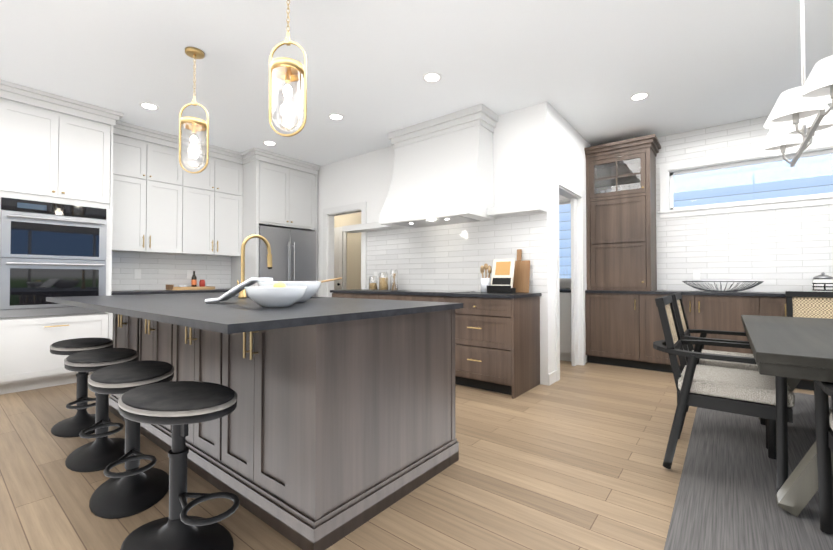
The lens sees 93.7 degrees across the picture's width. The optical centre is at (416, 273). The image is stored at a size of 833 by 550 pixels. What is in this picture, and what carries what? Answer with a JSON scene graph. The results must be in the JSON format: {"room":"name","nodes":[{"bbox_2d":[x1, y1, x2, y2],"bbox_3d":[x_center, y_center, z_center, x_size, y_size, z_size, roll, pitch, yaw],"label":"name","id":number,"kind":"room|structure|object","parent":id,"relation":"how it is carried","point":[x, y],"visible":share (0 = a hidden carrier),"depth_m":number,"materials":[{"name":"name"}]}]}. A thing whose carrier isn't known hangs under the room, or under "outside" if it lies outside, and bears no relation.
{"room":"kitchen","nodes":[
{"label":"kitchen","id":0,"kind":"room"},
{"bbox_2d":[0,87,67,206],"bbox_3d":[-3.863,-1.168,3.883,0.600,0.962,0.474,-1,-1,38],"label":"upper cabinet","id":1,"kind":"object","parent":0,"relation":"attached to","point":[33,132],"depth_m":3.70,"materials":[{"name":"white wood"}]},
{"bbox_2d":[0,197,106,317],"bbox_3d":[-3.716,-0.135,3.977,0.684,1.090,0.762,-1,-1,38],"label":"double oven","id":2,"kind":"object","parent":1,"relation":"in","point":[47,249],"visible":0.98,"depth_m":3.75,"materials":[{"name":"silver metal"}]},
{"bbox_2d":[68,107,111,210],"bbox_3d":[-3.642,-1.164,4.161,0.600,0.962,0.476,-1,-1,38],"label":"upper cabinet","id":3,"kind":"object","parent":0,"relation":"attached to","point":[89,133],"depth_m":4.03,"materials":[{"name":"white wood"}]},
{"bbox_2d":[106,127,155,252],"bbox_3d":[-3.457,-0.949,4.631,0.340,1.377,0.455,-1,-1,38],"label":"upper cabinet","id":4,"kind":"object","parent":0,"relation":"attached to","point":[144,189],"depth_m":4.55,"materials":[{"name":"white wood"}]},
{"bbox_2d":[152,139,191,254],"bbox_3d":[-3.231,-0.945,4.916,0.340,1.377,0.517,-1,-1,38],"label":"upper cabinet","id":5,"kind":"object","parent":0,"relation":"attached to","point":[170,225],"depth_m":4.87,"materials":[{"name":"white wood"}]},
{"bbox_2d":[188,147,219,254],"bbox_3d":[-2.984,-0.940,5.226,0.340,1.377,0.517,-1,-1,38],"label":"upper cabinet","id":6,"kind":"object","parent":0,"relation":"attached to","point":[204,186],"depth_m":5.18,"materials":[{"name":"white wood"}]},
{"bbox_2d":[208,155,243,258],"bbox_3d":[-2.757,-0.936,5.511,0.340,1.377,0.456,-1,-1,38],"label":"upper cabinet","id":7,"kind":"object","parent":0,"relation":"attached to","point":[231,168],"depth_m":5.46,"materials":[{"name":"white wood"}]},
{"bbox_2d":[244,155,295,230],"bbox_3d":[-2.284,-1.154,5.820,0.700,0.932,0.532,-1,-1,38],"label":"upper cabinet","id":8,"kind":"object","parent":0,"relation":"attached to","point":[269,184],"depth_m":5.54,"materials":[{"name":"white wood"}]},
{"bbox_2d":[334,212,360,289],"bbox_3d":[-1.759,-0.242,8.205,5.000,2.840,0.120,-1,-1,38],"label":"wall","id":9,"kind":"structure","parent":0,"point":[353,280],"depth_m":7.74,"materials":[{"name":"beige paint"}]},
{"bbox_2d":[334,227,346,289],"bbox_3d":[-1.732,0.116,8.025,0.740,2.120,0.118,-1,-1,38],"label":"hall door","id":10,"kind":"structure","parent":9,"relation":"in","point":[340,253],"depth_m":7.90,"materials":[{"name":"white wood"}]},
{"bbox_2d":[0,360,830,549],"bbox_3d":[-1.748,1.117,2.093,12.600,0.060,10.600,-1,-1,38],"label":"floor","id":11,"kind":"structure","parent":0,"point":[572,458],"depth_m":2.05,"materials":[{"name":"brown wood"}]},
{"bbox_2d":[0,312,111,394],"bbox_3d":[-3.752,0.765,3.993,0.600,0.700,0.830,-1,-1,38],"label":"base cabinet","id":12,"kind":"object","parent":11,"relation":"on","point":[27,362],"depth_m":3.73,"materials":[{"name":"white wood"}]},
{"bbox_2d":[50,338,113,437],"bbox_3d":[-2.398,0.796,2.807,0.564,0.602,0.352,-1,-1,38],"label":"bar stool","id":13,"kind":"object","parent":11,"relation":"on","point":[78,422],"visible":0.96,"depth_m":2.74,"materials":[{"name":"black metal"},{"name":"black leather"},{"name":"silver metal"}]},
{"bbox_2d":[64,348,137,471],"bbox_3d":[-1.883,0.789,2.346,0.559,0.602,0.358,-1,-1,38],"label":"bar stool","id":14,"kind":"object","parent":11,"relation":"on","point":[102,451],"visible":0.9,"depth_m":2.27,"materials":[{"name":"black metal"},{"name":"black leather"},{"name":"silver metal"}]},
{"bbox_2d":[88,360,173,518],"bbox_3d":[-1.403,0.783,1.939,0.552,0.602,0.367,-1,-1,38],"label":"bar stool","id":15,"kind":"object","parent":11,"relation":"on","point":[133,489],"visible":0.92,"depth_m":1.86,"materials":[{"name":"black metal"},{"name":"black leather"},{"name":"silver metal"}]},
{"bbox_2d":[118,381,239,549],"bbox_3d":[-0.930,0.777,1.537,0.561,0.602,0.355,-1,-1,38],"label":"bar stool","id":16,"kind":"object","parent":11,"relation":"on","point":[179,406],"visible":1,"depth_m":1.51,"materials":[{"name":"black metal"},{"name":"black leather"},{"name":"silver metal"}]},
{"bbox_2d":[208,291,227,292],"bbox_3d":[-2.875,0.689,5.114,0.620,0.885,0.517,-1,-1,38],"label":"base cabinet","id":17,"kind":"object","parent":11,"relation":"on","point":[208,291],"depth_m":5.02,"materials":[{"name":"white"}]},
{"bbox_2d":[106,287,233,294],"bbox_3d":[-2.992,0.230,4.962,0.635,0.030,1.575,-1,-1,38],"label":"countertop","id":18,"kind":"structure","parent":17,"relation":"on","point":[201,291],"depth_m":4.46,"materials":[{"name":"grey stone"}]},
{"bbox_2d":[166,271,214,289],"bbox_3d":[-2.977,0.092,5.156,0.220,0.248,0.520,-1,-1,38],"label":"tray","id":19,"kind":"object","parent":18,"relation":"on","point":[201,286],"visible":1,"depth_m":5.16,"materials":[{"name":"brown wood"}]},
{"bbox_2d":[109,305,462,549],"bbox_3d":[-1.114,0.653,2.713,2.662,0.886,1.067,-1,-1,38],"label":"kitchen island","id":20,"kind":"object","parent":11,"relation":"on","point":[337,424],"depth_m":1.78,"materials":[{"name":"brown wood"}]},
{"bbox_2d":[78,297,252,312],"bbox_3d":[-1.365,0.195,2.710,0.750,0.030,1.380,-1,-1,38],"label":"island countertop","id":21,"kind":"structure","parent":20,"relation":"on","point":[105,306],"depth_m":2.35,"materials":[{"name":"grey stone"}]},
{"bbox_2d":[205,278,272,302],"bbox_3d":[-1.046,0.098,2.317,0.341,0.146,0.150,0,-1,-7],"label":"napkin","id":22,"kind":"object","parent":21,"relation":"on","point":[231,293],"visible":1,"depth_m":2.26,"materials":[{"name":"white fabric"}]},
{"bbox_2d":[237,234,271,297],"bbox_3d":[-1.231,-0.056,2.962,0.110,0.478,0.266,-1,-1,38],"label":"brass faucet","id":23,"kind":"object","parent":21,"relation":"on","point":[242,293],"visible":0.77,"depth_m":2.87,"materials":[{"name":"gold metal"}]},
{"bbox_2d":[114,297,461,336],"bbox_3d":[-0.613,0.186,2.112,1.170,0.030,1.380,-1,-1,38],"label":"island countertop","id":24,"kind":"structure","parent":20,"relation":"on","point":[227,317],"depth_m":1.71,"materials":[{"name":"grey stone"}]},
{"bbox_2d":[244,282,306,307],"bbox_3d":[-0.707,0.105,1.971,0.300,0.126,0.300,-1,-1,38],"label":"bowl","id":25,"kind":"object","parent":24,"relation":"on","point":[279,294],"visible":1,"depth_m":1.87,"materials":[{"name":"white ceramic"}]},
{"bbox_2d":[257,277,341,302],"bbox_3d":[-0.732,0.098,2.335,0.419,0.151,0.390,-1,-1,38],"label":"bowl","id":26,"kind":"object","parent":24,"relation":"on","point":[312,288],"visible":0.48,"depth_m":2.27,"materials":[{"name":"white ceramic"}]},
{"bbox_2d":[258,226,315,296],"bbox_3d":[-2.108,0.244,5.923,0.761,1.800,0.933,-1,-1,38],"label":"refrigerator","id":27,"kind":"object","parent":11,"relation":"on","point":[293,252],"visible":0.42,"depth_m":5.69,"materials":[{"name":"silver metal"}]},
{"bbox_2d":[332,293,381,298],"bbox_3d":[-0.547,0.687,4.963,0.885,0.885,0.620,-1,-1,38],"label":"base cabinet","id":28,"kind":"object","parent":11,"relation":"on","point":[340,295],"depth_m":4.68,"materials":[{"name":"brown wood"}]},
{"bbox_2d":[382,293,445,301],"bbox_3d":[0.089,0.680,4.458,0.981,0.885,0.620,-1,-1,38],"label":"base cabinet","id":29,"kind":"object","parent":11,"relation":"on","point":[385,296],"depth_m":4.18,"materials":[{"name":"brown wood"}]},
{"bbox_2d":[446,297,539,398],"bbox_3d":[0.738,0.672,3.941,0.801,0.885,0.620,-1,-1,38],"label":"base cabinet","id":30,"kind":"object","parent":11,"relation":"on","point":[497,342],"depth_m":3.65,"materials":[{"name":"brown wood"}]},
{"bbox_2d":[330,289,541,296],"bbox_3d":[0.076,0.222,4.462,2.517,0.030,0.640,-1,-1,38],"label":"countertop","id":31,"kind":"structure","parent":30,"relation":"on","point":[354,290],"depth_m":3.91,"materials":[{"name":"grey stone"}]},
{"bbox_2d":[369,276,375,289],"bbox_3d":[-0.569,0.126,5.132,0.110,0.180,0.107,-1,-1,38],"label":"glass jar","id":32,"kind":"object","parent":31,"relation":"on","point":[372,286],"depth_m":5.09,"materials":[{"name":"clear glass"}]},
{"bbox_2d":[376,272,386,289],"bbox_3d":[-0.424,0.099,5.043,0.120,0.230,0.117,-1,-1,38],"label":"glass jar","id":33,"kind":"object","parent":31,"relation":"on","point":[383,283],"depth_m":5.00,"materials":[{"name":"clear glass"}]},
{"bbox_2d":[387,270,397,289],"bbox_3d":[-0.283,0.083,4.931,0.100,0.260,0.097,-1,-1,38],"label":"glass jar","id":34,"kind":"object","parent":31,"relation":"on","point":[394,275],"depth_m":4.92,"materials":[{"name":"clear glass"}]},
{"bbox_2d":[390,290,477,292],"bbox_3d":[0.181,0.203,4.372,0.799,0.005,0.510,-1,-1,38],"label":"cooktop","id":35,"kind":"object","parent":31,"relation":"in","point":[391,291],"depth_m":4.28,"materials":[{"name":"black glass"}]},
{"bbox_2d":[480,263,491,292],"bbox_3d":[0.730,0.048,4.100,0.132,0.305,0.120,-1,-1,38],"label":"utensil crock","id":36,"kind":"object","parent":31,"relation":"on","point":[485,281],"visible":0.98,"depth_m":4.06,"materials":[{"name":"white ceramic"}]},
{"bbox_2d":[487,259,515,292],"bbox_3d":[0.861,0.025,3.944,0.260,0.346,0.149,-1,-1,38],"label":"cookbook","id":37,"kind":"object","parent":31,"relation":"on","point":[502,276],"visible":0.98,"depth_m":3.94,"materials":[{"name":"white paper"}]},
{"bbox_2d":[513,249,529,292],"bbox_3d":[1.052,-0.026,4.025,0.240,0.448,0.066,-1,-1,38],"label":"cutting board","id":38,"kind":"object","parent":31,"relation":"on","point":[521,279],"visible":0.69,"depth_m":3.99,"materials":[{"name":"brown wood"}]},
{"bbox_2d":[560,289,571,361],"bbox_3d":[1.511,0.520,5.687,1.640,1.240,0.628,-1,-1,38],"label":"base cabinet","id":39,"kind":"object","parent":11,"relation":"on","point":[565,325],"depth_m":4.99,"materials":[{"name":"white"}]},
{"bbox_2d":[584,134,813,390],"bbox_3d":[4.239,-0.252,3.555,5.014,2.720,0.588,-1,-1,38],"label":"hutch","id":40,"kind":"object","parent":11,"relation":"on","point":[623,326],"visible":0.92,"depth_m":4.66,"materials":[{"name":"brown wood"}]},
{"bbox_2d":[682,281,763,291],"bbox_3d":[3.329,0.143,4.267,0.706,0.117,0.706,-1,-1,38],"label":"wire bowl","id":41,"kind":"object","parent":40,"relation":"on","point":[731,290],"visible":1,"depth_m":4.15,"materials":[{"name":"grey metal"}]},
{"bbox_2d":[812,272,832,291],"bbox_3d":[3.991,0.093,3.831,0.152,0.206,0.152,-1,-1,38],"label":"canister","id":42,"kind":"object","parent":40,"relation":"on","point":[822,282],"visible":0.88,"depth_m":3.79,"materials":[{"name":"white"}]},
{"bbox_2d":[664,392,832,549],"bbox_3d":[2.849,1.074,1.504,2.970,0.008,4.100,-1,-1,38],"label":"dining rug","id":43,"kind":"object","parent":11,"relation":"on","point":[726,494],"visible":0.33,"depth_m":1.93,"materials":[{"name":"grey fabric"}]},
{"bbox_2d":[671,293,767,448],"bbox_3d":[2.130,0.615,2.761,0.612,0.938,0.584,-1,-1,38],"label":"dining chair","id":44,"kind":"object","parent":43,"relation":"on","point":[685,331],"visible":0.25,"depth_m":2.74,"materials":[{"name":"black wood"}]},
{"bbox_2d":[653,295,794,491],"bbox_3d":[1.713,0.608,2.236,0.612,0.938,0.584,-1,-1,38],"label":"dining chair","id":45,"kind":"object","parent":43,"relation":"on","point":[771,399],"visible":0.83,"depth_m":2.08,"materials":[{"name":"black wood"}]},
{"bbox_2d":[741,315,832,516],"bbox_3d":[2.422,0.700,2.073,1.020,0.752,2.110,-1,-1,38],"label":"dining table","id":46,"kind":"object","parent":43,"relation":"on","point":[794,350],"visible":0.94,"depth_m":1.72,"materials":[{"name":"black wood"}]},
{"bbox_2d":[785,291,832,318],"bbox_3d":[3.241,0.620,3.073,0.584,0.938,0.612,-1,-1,38],"label":"dining chair","id":47,"kind":"object","parent":43,"relation":"on","point":[809,304],"visible":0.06,"depth_m":3.30,"materials":[{"name":"beige wicker"}]},
{"bbox_2d":[814,381,832,534],"bbox_3d":[1.732,0.593,1.255,0.584,0.938,0.612,-1,-1,38],"label":"dining chair","id":48,"kind":"object","parent":43,"relation":"on","point":[823,391],"visible":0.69,"depth_m":1.60,"materials":[{"name":"black wood"}]},
{"bbox_2d":[0,0,832,165],"bbox_3d":[-1.748,-1.783,2.137,12.600,0.060,10.600,-1,-1,38],"label":"ceiling","id":49,"kind":"structure","parent":0,"point":[586,70],"depth_m":3.19,"materials":[{"name":"white paint"}]},
{"bbox_2d":[139,102,158,109],"bbox_3d":[-2.753,-1.721,4.021,0.170,0.007,0.170,-1,-1,38],"label":"recessed light","id":50,"kind":"object","parent":49,"relation":"in","point":[150,106],"visible":1,"depth_m":4.02,"materials":[{"name":"white"}]},
{"bbox_2d":[179,47,208,173],"bbox_3d":[-1.740,-1.259,3.055,0.184,0.959,0.184,-1,-1,38],"label":"pendant light","id":51,"kind":"object","parent":49,"relation":"hanging from","point":[194,124],"visible":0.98,"depth_m":3.04,"materials":[{"name":"gold metal"}]},
{"bbox_2d":[263,141,275,145],"bbox_3d":[-1.924,-1.704,5.112,0.170,0.007,0.170,-1,-1,38],"label":"recessed light","id":52,"kind":"object","parent":49,"relation":"in","point":[271,143],"visible":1,"depth_m":5.11,"materials":[{"name":"white"}]},
{"bbox_2d":[269,0,306,136],"bbox_3d":[-0.746,-1.271,2.265,0.190,0.959,0.184,-1,-1,38],"label":"pendant light","id":53,"kind":"object","parent":49,"relation":"hanging from","point":[286,70],"visible":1,"depth_m":2.25,"materials":[{"name":"gold metal"}]},
{"bbox_2d":[328,113,343,119],"bbox_3d":[-0.883,-1.717,4.284,0.170,0.007,0.170,-1,-1,38],"label":"recessed light","id":54,"kind":"object","parent":49,"relation":"in","point":[334,116],"visible":1,"depth_m":4.27,"materials":[{"name":"white"}]},
{"bbox_2d":[423,72,441,82],"bbox_3d":[0.138,-1.729,3.447,0.170,0.007,0.170,-1,-1,38],"label":"recessed light","id":55,"kind":"object","parent":49,"relation":"in","point":[431,77],"visible":1,"depth_m":3.44,"materials":[{"name":"white"}]},
{"bbox_2d":[630,92,649,100],"bbox_3d":[2.175,-1.724,3.808,0.170,0.007,0.170,-1,-1,38],"label":"recessed light","id":56,"kind":"object","parent":49,"relation":"in","point":[639,96],"visible":1,"depth_m":3.80,"materials":[{"name":"white"}]},
{"bbox_2d":[757,0,832,166],"bbox_3d":[2.250,-1.245,2.272,0.370,1.011,1.230,-1,-1,38],"label":"linear chandelier","id":57,"kind":"object","parent":49,"relation":"hanging from","point":[799,119],"visible":1,"depth_m":2.19,"materials":[{"name":"silver metal"}]},
{"bbox_2d":[317,102,551,384],"bbox_3d":[-1.621,-0.270,6.307,7.580,2.840,0.120,-1,-1,38],"label":"wall","id":58,"kind":"structure","parent":0,"point":[522,153],"depth_m":4.17,"materials":[{"name":"white paint"}]},
{"bbox_2d":[288,163,315,230],"bbox_3d":[-2.028,-1.149,6.143,0.700,0.932,0.532,-1,-1,38],"label":"upper cabinet","id":59,"kind":"object","parent":58,"relation":"attached to","point":[304,213],"depth_m":6.00,"materials":[{"name":"white wood"}]},
{"bbox_2d":[342,104,546,232],"bbox_3d":[0.017,-1.141,4.581,2.848,1.146,0.560,-1,-1,38],"label":"range hood","id":60,"kind":"object","parent":58,"relation":"attached to","point":[443,172],"visible":1,"depth_m":4.23,"materials":[{"name":"white painted wood"},{"name":"white plaster"},{"name":"stainless steel"}]},
{"bbox_2d":[367,212,547,292],"bbox_3d":[0.304,-0.212,4.694,2.559,0.844,0.006,-1,-1,38],"label":"wall tile","id":61,"kind":"structure","parent":58,"relation":"attached to","point":[454,257],"depth_m":4.57,"materials":[{"name":"white tile"}]},
{"bbox_2d":[530,269,532,279],"bbox_3d":[1.161,0.015,4.002,0.070,0.116,0.006,-1,-1,38],"label":"electrical outlet plate","id":62,"kind":"object","parent":61,"relation":"attached to","point":[531,270],"depth_m":3.99,"materials":[{"name":"white plastic"}]},
{"bbox_2d":[551,106,590,371],"bbox_3d":[1.874,-0.294,4.709,0.120,2.840,1.730,-1,-1,38],"label":"wall","id":63,"kind":"structure","parent":0,"point":[569,143],"depth_m":4.32,"materials":[{"name":"white paint"}]},
{"bbox_2d":[548,174,585,385],"bbox_3d":[1.657,0.046,4.417,0.138,2.150,1.250,-1,-1,38],"label":"door frame","id":64,"kind":"structure","parent":63,"relation":"attached to","point":[574,194],"depth_m":4.72,"materials":[{"name":"white"}]},
{"bbox_2d":[560,233,670,290],"bbox_3d":[3.461,-0.295,4.648,7.600,2.840,0.150,-1,-1,38],"label":"wall","id":65,"kind":"structure","parent":0,"point":[656,247],"depth_m":4.91,"materials":[{"name":"white"}]},
{"bbox_2d":[559,194,570,287],"bbox_3d":[1.934,-0.467,5.840,1.040,1.350,0.190,-1,-1,38],"label":"window","id":66,"kind":"structure","parent":65,"relation":"in","point":[565,282],"depth_m":5.66,"materials":[{"name":"white"}]},
{"bbox_2d":[656,104,832,291],"bbox_3d":[4.701,-0.769,3.569,4.305,1.923,0.006,-1,-1,38],"label":"wall tile","id":67,"kind":"structure","parent":65,"relation":"attached to","point":[782,249],"depth_m":4.41,"materials":[{"name":"white tile"}]},
{"bbox_2d":[693,270,699,279],"bbox_3d":[3.330,0.025,4.639,0.070,0.116,0.006,-1,-1,38],"label":"electrical outlet plate","id":68,"kind":"object","parent":67,"relation":"attached to","point":[696,274],"depth_m":4.64,"materials":[{"name":"white plastic"}]},
{"bbox_2d":[658,138,832,217],"bbox_3d":[4.141,-1.034,4.093,2.740,0.670,0.190,-1,-1,38],"label":"transom","id":69,"kind":"object","parent":65,"relation":"attached to","point":[668,171],"visible":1,"depth_m":4.45,"materials":[{"name":"white"}]},
{"bbox_3d":[-4.820,-0.316,3.280,0.120,2.840,8.600,-1,-1,38],"label":"wall","id":70,"kind":"structure","parent":0,"visible":0},
{"bbox_2d":[112,252,230,290],"bbox_3d":[-3.239,-0.017,5.162,0.006,0.468,1.578,-1,-1,38],"label":"wall tile","id":71,"kind":"structure","parent":70,"relation":"attached to","point":[160,271],"depth_m":5.10,"materials":[{"name":"white tile"}]},
{"bbox_2d":[134,269,140,278],"bbox_3d":[-3.471,0.008,4.860,0.006,0.116,0.070,-1,-1,38],"label":"electrical outlet plate","id":72,"kind":"object","parent":71,"relation":"attached to","point":[137,274],"depth_m":4.86,"materials":[{"name":"white plastic"}]},
{"bbox_2d":[187,270,191,278],"bbox_3d":[-3.097,0.015,5.330,0.006,0.116,0.070,-1,-1,38],"label":"electrical outlet plate","id":73,"kind":"object","parent":71,"relation":"attached to","point":[189,272],"depth_m":5.33,"materials":[{"name":"white plastic"}]},
{"label":"outside","id":74,"kind":"structure","parent":0,"visible":0},
{"bbox_2d":[559,154,832,277],"bbox_3d":[5.314,-2.095,6.684,14.000,8.500,0.100,-1,-1,38],"label":"window","id":75,"kind":"structure","parent":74,"point":[748,187],"depth_m":6.50,"materials":[{"name":"clear glass"}]}
]}

